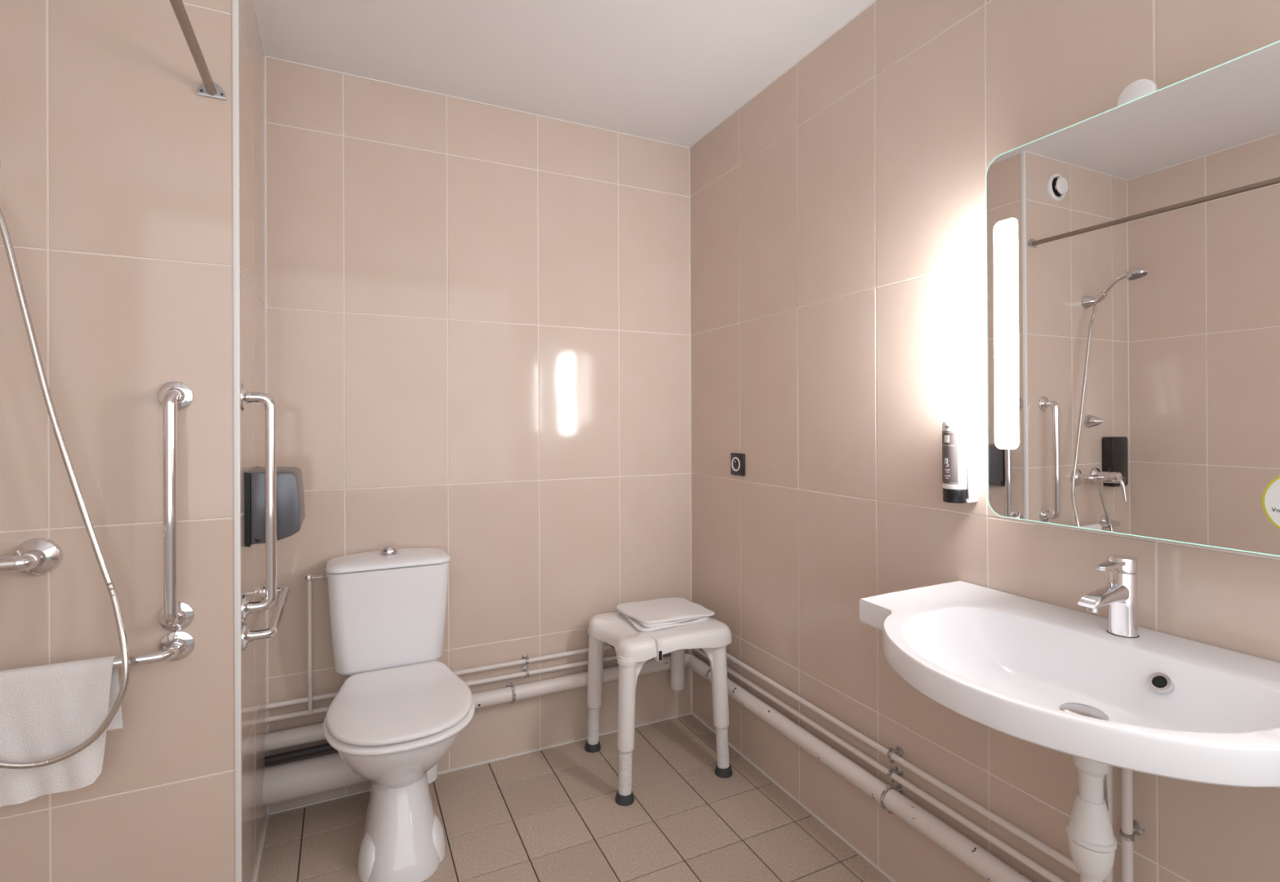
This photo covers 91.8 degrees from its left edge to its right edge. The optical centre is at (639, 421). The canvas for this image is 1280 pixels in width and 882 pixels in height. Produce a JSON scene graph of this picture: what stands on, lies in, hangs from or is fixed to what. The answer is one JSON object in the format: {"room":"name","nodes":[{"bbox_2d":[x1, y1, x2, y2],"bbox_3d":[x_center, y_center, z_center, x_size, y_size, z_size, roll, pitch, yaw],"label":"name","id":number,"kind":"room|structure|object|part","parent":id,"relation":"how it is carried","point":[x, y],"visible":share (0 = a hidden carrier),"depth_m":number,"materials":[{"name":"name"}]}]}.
{"room":"accessible bathroom","nodes":[
{"label":"accessible bathroom","id":0,"kind":"room"},
{"bbox_2d":[0,0,266,881],"bbox_3d":[-1.505,0.046,1.539,0.936,2.453,0.582,0,0,-26],"label":"wall partition","id":1,"kind":"structure","parent":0,"point":[116,176],"depth_m":1.39,"materials":[{"name":"beige tile"}]},
{"bbox_2d":[0,537,62,576],"bbox_3d":[-1.312,0.318,1.211,0.231,0.139,0.176,0,0,-26],"label":"shower mixer","id":2,"kind":"object","parent":1,"relation":"attached to","point":[37,557],"visible":1,"depth_m":1.30,"materials":[{"name":"silver metal"}]},
{"bbox_2d":[0,208,129,769],"bbox_3d":[-1.221,0.084,1.261,0.306,1.208,0.090,0,0,-26],"label":"shower hose","id":3,"kind":"object","parent":2,"relation":"attached to","point":[11,255],"visible":1,"depth_m":1.28,"materials":[{"name":"silver metal"}]},
{"bbox_2d":[112,631,195,669],"bbox_3d":[-1.258,0.516,1.287,0.538,0.068,0.084,0,0,-26],"label":"grab bar","id":4,"kind":"object","parent":1,"relation":"attached to","point":[178,645],"visible":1,"depth_m":1.38,"materials":[{"name":"silver metal"}]},
{"bbox_2d":[0,656,123,807],"bbox_3d":[-1.201,0.634,1.279,0.201,0.268,0.052,0,0,-26],"label":"hand towel","id":5,"kind":"object","parent":4,"relation":"hanging from","point":[46,712],"visible":0.94,"depth_m":1.26,"materials":[{"name":"white fabric"}]},
{"bbox_2d":[157,381,194,631],"bbox_3d":[-1.052,0.195,1.395,0.068,0.574,0.069,0,0,-26],"label":"grab bar","id":6,"kind":"object","parent":1,"relation":"attached to","point":[175,615],"visible":1,"depth_m":1.37,"materials":[{"name":"silver metal"}]},
{"bbox_2d":[169,0,226,100],"bbox_3d":[-0.527,-0.780,0.457,0.057,0.036,2.218,0,0,-26],"label":"curtain rod","id":7,"kind":"object","parent":1,"relation":"attached to","point":[208,88],"visible":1,"depth_m":1.30,"materials":[{"name":"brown metal"}]},
{"bbox_2d":[231,0,242,881],"bbox_3d":[-0.962,0.044,1.481,0.012,2.453,0.012,0,0,-26],"label":"trim","id":8,"kind":"structure","parent":1,"relation":"attached to","point":[235,3],"depth_m":1.48,"materials":[{"name":"white plastic"}]},
{"bbox_2d":[240,383,276,622],"bbox_3d":[-0.943,0.200,1.535,0.074,0.585,0.067,0,0,-26],"label":"grab bar","id":9,"kind":"object","parent":1,"relation":"attached to","point":[247,607],"visible":0.99,"depth_m":1.53,"materials":[{"name":"silver metal"}]},
{"bbox_2d":[253,813,269,881],"bbox_3d":[-1.078,1.270,1.741,0.010,0.008,0.582,0,0,-26],"label":"trim","id":10,"kind":"structure","parent":1,"relation":"attached to","point":[268,815],"depth_m":1.84,"materials":[{"name":"white plastic"}]},
{"bbox_2d":[241,580,289,651],"bbox_3d":[-1.040,0.529,1.739,0.074,0.067,0.519,0,0,-26],"label":"grab bar","id":11,"kind":"object","parent":1,"relation":"attached to","point":[248,636],"visible":0.74,"depth_m":1.57,"materials":[{"name":"silver metal"}]},
{"bbox_2d":[244,466,305,547],"bbox_3d":[-0.997,0.224,1.704,0.122,0.190,0.252,0,0,-26],"label":"dispenser","id":12,"kind":"object","parent":1,"relation":"attached to","point":[291,516],"visible":0.94,"depth_m":1.60,"materials":[{"name":"black plastic"}]},
{"bbox_3d":[-1.047,0.224,1.680,0.012,0.190,0.252,0,0,-26],"label":"plate","id":13,"kind":"part","parent":12,"relation":"part of","materials":[{"name":"black plastic"}]},
{"bbox_2d":[266,57,691,813],"bbox_3d":[-0.601,0.043,2.361,2.005,2.453,0.121,0,0,-26],"label":"wall","id":14,"kind":"structure","parent":0,"point":[478,314],"depth_m":2.30,"materials":[{"name":"beige tile"}]},
{"bbox_2d":[252,0,265,56],"bbox_3d":[-1.089,-1.181,1.741,0.007,0.006,0.582,0,0,-26],"label":"trim","id":15,"kind":"structure","parent":14,"relation":"attached to","point":[252,0],"depth_m":1.85,"materials":[{"name":"white plastic"}]},
{"bbox_2d":[264,55,269,813],"bbox_3d":[-1.209,0.045,2.003,0.008,2.453,0.008,0,0,-26],"label":"trim","id":16,"kind":"structure","parent":14,"relation":"attached to","point":[265,154],"depth_m":2.00,"materials":[{"name":"white plastic"}]},
{"bbox_2d":[264,743,335,765],"bbox_3d":[-1.050,1.067,2.009,0.285,0.029,0.025,0,0,-26],"label":"pipe","id":17,"kind":"object","parent":14,"relation":"attached to","point":[296,754],"visible":0.66,"depth_m":1.98,"materials":[{"name":"grey"}]},
{"bbox_2d":[266,56,689,148],"bbox_3d":[-0.499,-1.183,2.346,1.584,0.006,0.007,0,0,-26],"label":"trim","id":18,"kind":"structure","parent":14,"relation":"attached to","point":[266,56],"depth_m":2.27,"materials":[{"name":"white plastic"}]},
{"bbox_2d":[269,712,691,815],"bbox_3d":[-0.489,1.268,2.345,1.584,0.008,0.010,0,0,-26],"label":"trim","id":19,"kind":"structure","parent":14,"relation":"attached to","point":[689,713],"depth_m":2.30,"materials":[{"name":"white plastic"}]},
{"bbox_2d":[265,644,1113,881],"bbox_3d":[-0.136,0.696,1.602,1.584,0.456,1.648,0,0,-26],"label":"pipe","id":20,"kind":"object","parent":14,"relation":"attached to","point":[891,755],"visible":0.52,"depth_m":1.69,"materials":[{"name":"white metal"}]},
{"bbox_2d":[688,148,692,712],"bbox_3d":[0.221,0.040,2.688,0.007,2.453,0.007,0,0,-26],"label":"trim","id":21,"kind":"structure","parent":14,"relation":"attached to","point":[689,148],"depth_m":2.69,"materials":[{"name":"white plastic"}]},
{"bbox_2d":[253,0,874,146],"bbox_3d":[-0.263,-1.235,0.907,2.640,0.100,3.040,0,0,-26],"label":"ceiling","id":22,"kind":"structure","parent":0,"point":[668,71],"depth_m":1.97,"materials":[{"name":"white paint"}]},
{"bbox_2d":[256,714,891,881],"bbox_3d":[-0.253,1.328,0.906,2.640,0.120,3.040,0,0,-26],"label":"floor","id":23,"kind":"structure","parent":0,"point":[552,815],"depth_m":1.93,"materials":[{"name":"brown tile"}]},
{"bbox_2d":[304,544,475,881],"bbox_3d":[-0.758,0.842,1.872,0.473,0.858,0.607,0,0,-26],"label":"toilet","id":24,"kind":"object","parent":23,"relation":"on","point":[400,710],"visible":1,"depth_m":1.85,"materials":[{"name":"white ceramic"}]},
{"bbox_3d":[-1.069,0.506,2.000,0.022,0.025,0.025,0,0,-34],"label":"valve handle","id":25,"kind":"part","parent":24,"relation":"part of","materials":[{"name":"silver metal"}]},
{"bbox_2d":[306,581,312,715],"bbox_3d":[-1.071,0.734,2.011,0.012,0.439,0.036,0,0,-26],"label":"supply pipe","id":26,"kind":"object","parent":24,"relation":"attached to","point":[308,584],"visible":1,"depth_m":2.00,"materials":[{"name":"white metal"}]},
{"bbox_2d":[262,751,371,806],"bbox_3d":[-0.979,1.143,2.034,0.434,0.110,0.108,0,0,-26],"label":"pipe","id":27,"kind":"object","parent":24,"relation":"attached to","point":[292,780],"visible":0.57,"depth_m":1.96,"materials":[{"name":"white"}]},
{"bbox_3d":[-0.836,0.458,2.070,0.382,0.032,0.184,0,0,-26],"label":"cistern lid","id":28,"kind":"part","parent":24,"relation":"part of","materials":[{"name":"white ceramic"}]},
{"bbox_3d":[-0.736,1.036,1.897,0.372,0.468,0.573,0,0,-26],"label":"bowl","id":29,"kind":"part","parent":24,"relation":"part of","materials":[{"name":"white ceramic"}]},
{"bbox_3d":[-0.697,0.854,1.815,0.412,0.016,0.450,0,0,-26],"label":"seat","id":30,"kind":"part","parent":24,"relation":"part of","materials":[{"name":"white plastic"}]},
{"bbox_3d":[-0.697,0.818,1.815,0.398,0.041,0.435,0,0,-26],"label":"lid","id":31,"kind":"part","parent":24,"relation":"part of","materials":[{"name":"white plastic"}]},
{"bbox_2d":[584,611,732,806],"bbox_3d":[0.064,1.005,2.315,0.485,0.524,0.434,0,0,-26],"label":"stool","id":32,"kind":"object","parent":23,"relation":"on","point":[633,647],"visible":0.94,"depth_m":2.21,"materials":[{"name":"white plastic"}]},
{"bbox_3d":[-0.155,0.946,2.381,0.107,0.308,0.130,0,0,19],"label":"leg","id":33,"kind":"part","parent":32,"relation":"part of","materials":[{"name":"white plastic"}]},
{"bbox_3d":[-0.031,0.945,2.121,0.124,0.308,0.121,0,0,-26],"label":"leg","id":34,"kind":"part","parent":32,"relation":"part of","materials":[{"name":"white plastic"}]},
{"bbox_3d":[0.070,0.783,2.317,0.449,0.077,0.390,0,0,-26],"label":"seat","id":35,"kind":"part","parent":32,"relation":"part of","materials":[{"name":"white plastic"}]},
{"bbox_2d":[616,597,715,632],"bbox_3d":[0.094,0.730,2.376,0.321,0.040,0.265,0,0,-26],"label":"folded towel","id":36,"kind":"object","parent":32,"relation":"on","point":[655,615],"visible":1,"depth_m":2.31,"materials":[{"name":"white fabric"}]},
{"bbox_3d":[0.152,0.944,2.527,0.130,0.308,0.105,0,0,19],"label":"leg","id":37,"kind":"part","parent":32,"relation":"part of","materials":[{"name":"white plastic"}]},
{"bbox_3d":[0.272,0.944,2.253,0.108,0.308,0.130,0,0,19],"label":"leg","id":38,"kind":"part","parent":32,"relation":"part of","materials":[{"name":"white plastic"}]},
{"bbox_2d":[689,0,1279,881],"bbox_3d":[0.878,0.037,1.451,0.121,2.453,2.801,0,0,-26],"label":"wall","id":39,"kind":"structure","parent":0,"point":[838,310],"depth_m":1.68,"materials":[{"name":"beige tile"}]},
{"bbox_2d":[264,653,1032,881],"bbox_3d":[0.114,1.013,1.082,1.585,0.077,2.800,0,0,-26],"label":"pipe","id":40,"kind":"object","parent":39,"relation":"attached to","point":[988,866],"visible":0.79,"depth_m":1.93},
{"bbox_2d":[265,648,1066,881],"bbox_3d":[0.114,0.953,1.083,1.584,0.040,2.800,0,0,-26],"label":"pipe","id":41,"kind":"object","parent":39,"relation":"attached to","point":[891,773],"visible":0.7,"depth_m":1.79,"materials":[{"name":"white metal"}]},
{"bbox_2d":[730,453,745,475],"bbox_3d":[0.369,0.164,2.359,0.016,0.084,0.084,0,0,-26],"label":"power socket","id":42,"kind":"object","parent":39,"relation":"attached to","point":[737,460],"visible":1,"depth_m":2.35,"materials":[{"name":"black plastic"}]},
{"bbox_2d":[689,0,876,147],"bbox_3d":[0.820,-1.189,1.425,0.007,0.006,2.800,0,0,-26],"label":"trim","id":43,"kind":"structure","parent":39,"relation":"attached to","point":[874,1],"depth_m":2.06,"materials":[{"name":"white plastic"}]},
{"bbox_2d":[691,712,896,881],"bbox_3d":[0.829,1.263,1.424,0.010,0.008,2.800,0,0,-26],"label":"trim","id":44,"kind":"structure","parent":39,"relation":"attached to","point":[832,830],"depth_m":2.01,"materials":[{"name":"white plastic"}]},
{"bbox_2d":[942,421,977,503],"bbox_3d":[0.759,0.096,1.481,0.070,0.194,0.058,0,0,-26],"label":"soap bottle","id":45,"kind":"object","parent":39,"relation":"attached to","point":[959,438],"visible":1,"depth_m":1.46,"materials":[{"name":"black plastic"}]},
{"bbox_2d":[859,581,1279,788],"bbox_3d":[0.715,0.450,1.037,0.530,0.122,0.804,0,0,-26],"label":"washbasin","id":46,"kind":"object","parent":39,"relation":"attached to","point":[1046,675],"visible":0.99,"depth_m":1.03,"materials":[{"name":"white ceramic"}]},
{"bbox_2d":[1066,755,1116,881],"bbox_3d":[0.811,0.880,1.115,0.069,0.834,0.237,0,0,36],"label":"trap","id":47,"kind":"object","parent":46,"relation":"hanging from","point":[1092,842],"visible":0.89,"depth_m":1.03,"materials":[{"name":"white plastic"}]},
{"bbox_2d":[1077,554,1139,638],"bbox_3d":[0.843,0.319,1.115,0.136,0.140,0.047,0,0,-26],"label":"tap","id":48,"kind":"object","parent":46,"relation":"on","point":[1120,593],"visible":1,"depth_m":1.11,"materials":[{"name":"silver metal"}]},
{"bbox_3d":[0.829,0.311,1.108,0.104,0.040,0.034,0,0,-26],"label":"spout","id":49,"kind":"part","parent":48,"relation":"part of","materials":[{"name":"silver metal"}]},
{"bbox_3d":[0.848,0.259,1.117,0.066,0.015,0.029,0,0,-26],"label":"lever","id":50,"kind":"part","parent":48,"relation":"part of","materials":[{"name":"silver metal"}]},
{"bbox_3d":[0.883,0.261,1.134,0.044,0.026,0.044,0,0,-26],"label":"handle","id":51,"kind":"part","parent":48,"relation":"part of","materials":[{"name":"silver metal"}]},
{"bbox_2d":[1119,768,1144,881],"bbox_3d":[0.926,0.846,1.170,0.044,0.825,0.026,0,0,-26],"label":"pipe","id":52,"kind":"object","parent":39,"relation":"attached to","point":[1130,827],"visible":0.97,"depth_m":1.16,"materials":[{"name":"white metal"}]},
{"bbox_2d":[985,40,1279,556],"bbox_3d":[0.928,-0.199,1.084,0.099,0.803,0.620,0,0,-26],"label":"mirror","id":53,"kind":"object","parent":39,"relation":"attached to","point":[1133,246],"visible":1,"depth_m":1.07,"materials":[{"name":"clear mirror"}]},
{"bbox_2d":[993,217,1018,449],"bbox_3d":[0.803,-0.187,1.319,0.078,0.540,0.060,0,0,-26],"label":"light","id":54,"kind":"object","parent":53,"relation":"attached to","point":[1006,230],"depth_m":1.30,"materials":[{"name":"white plastic"}]}
]}

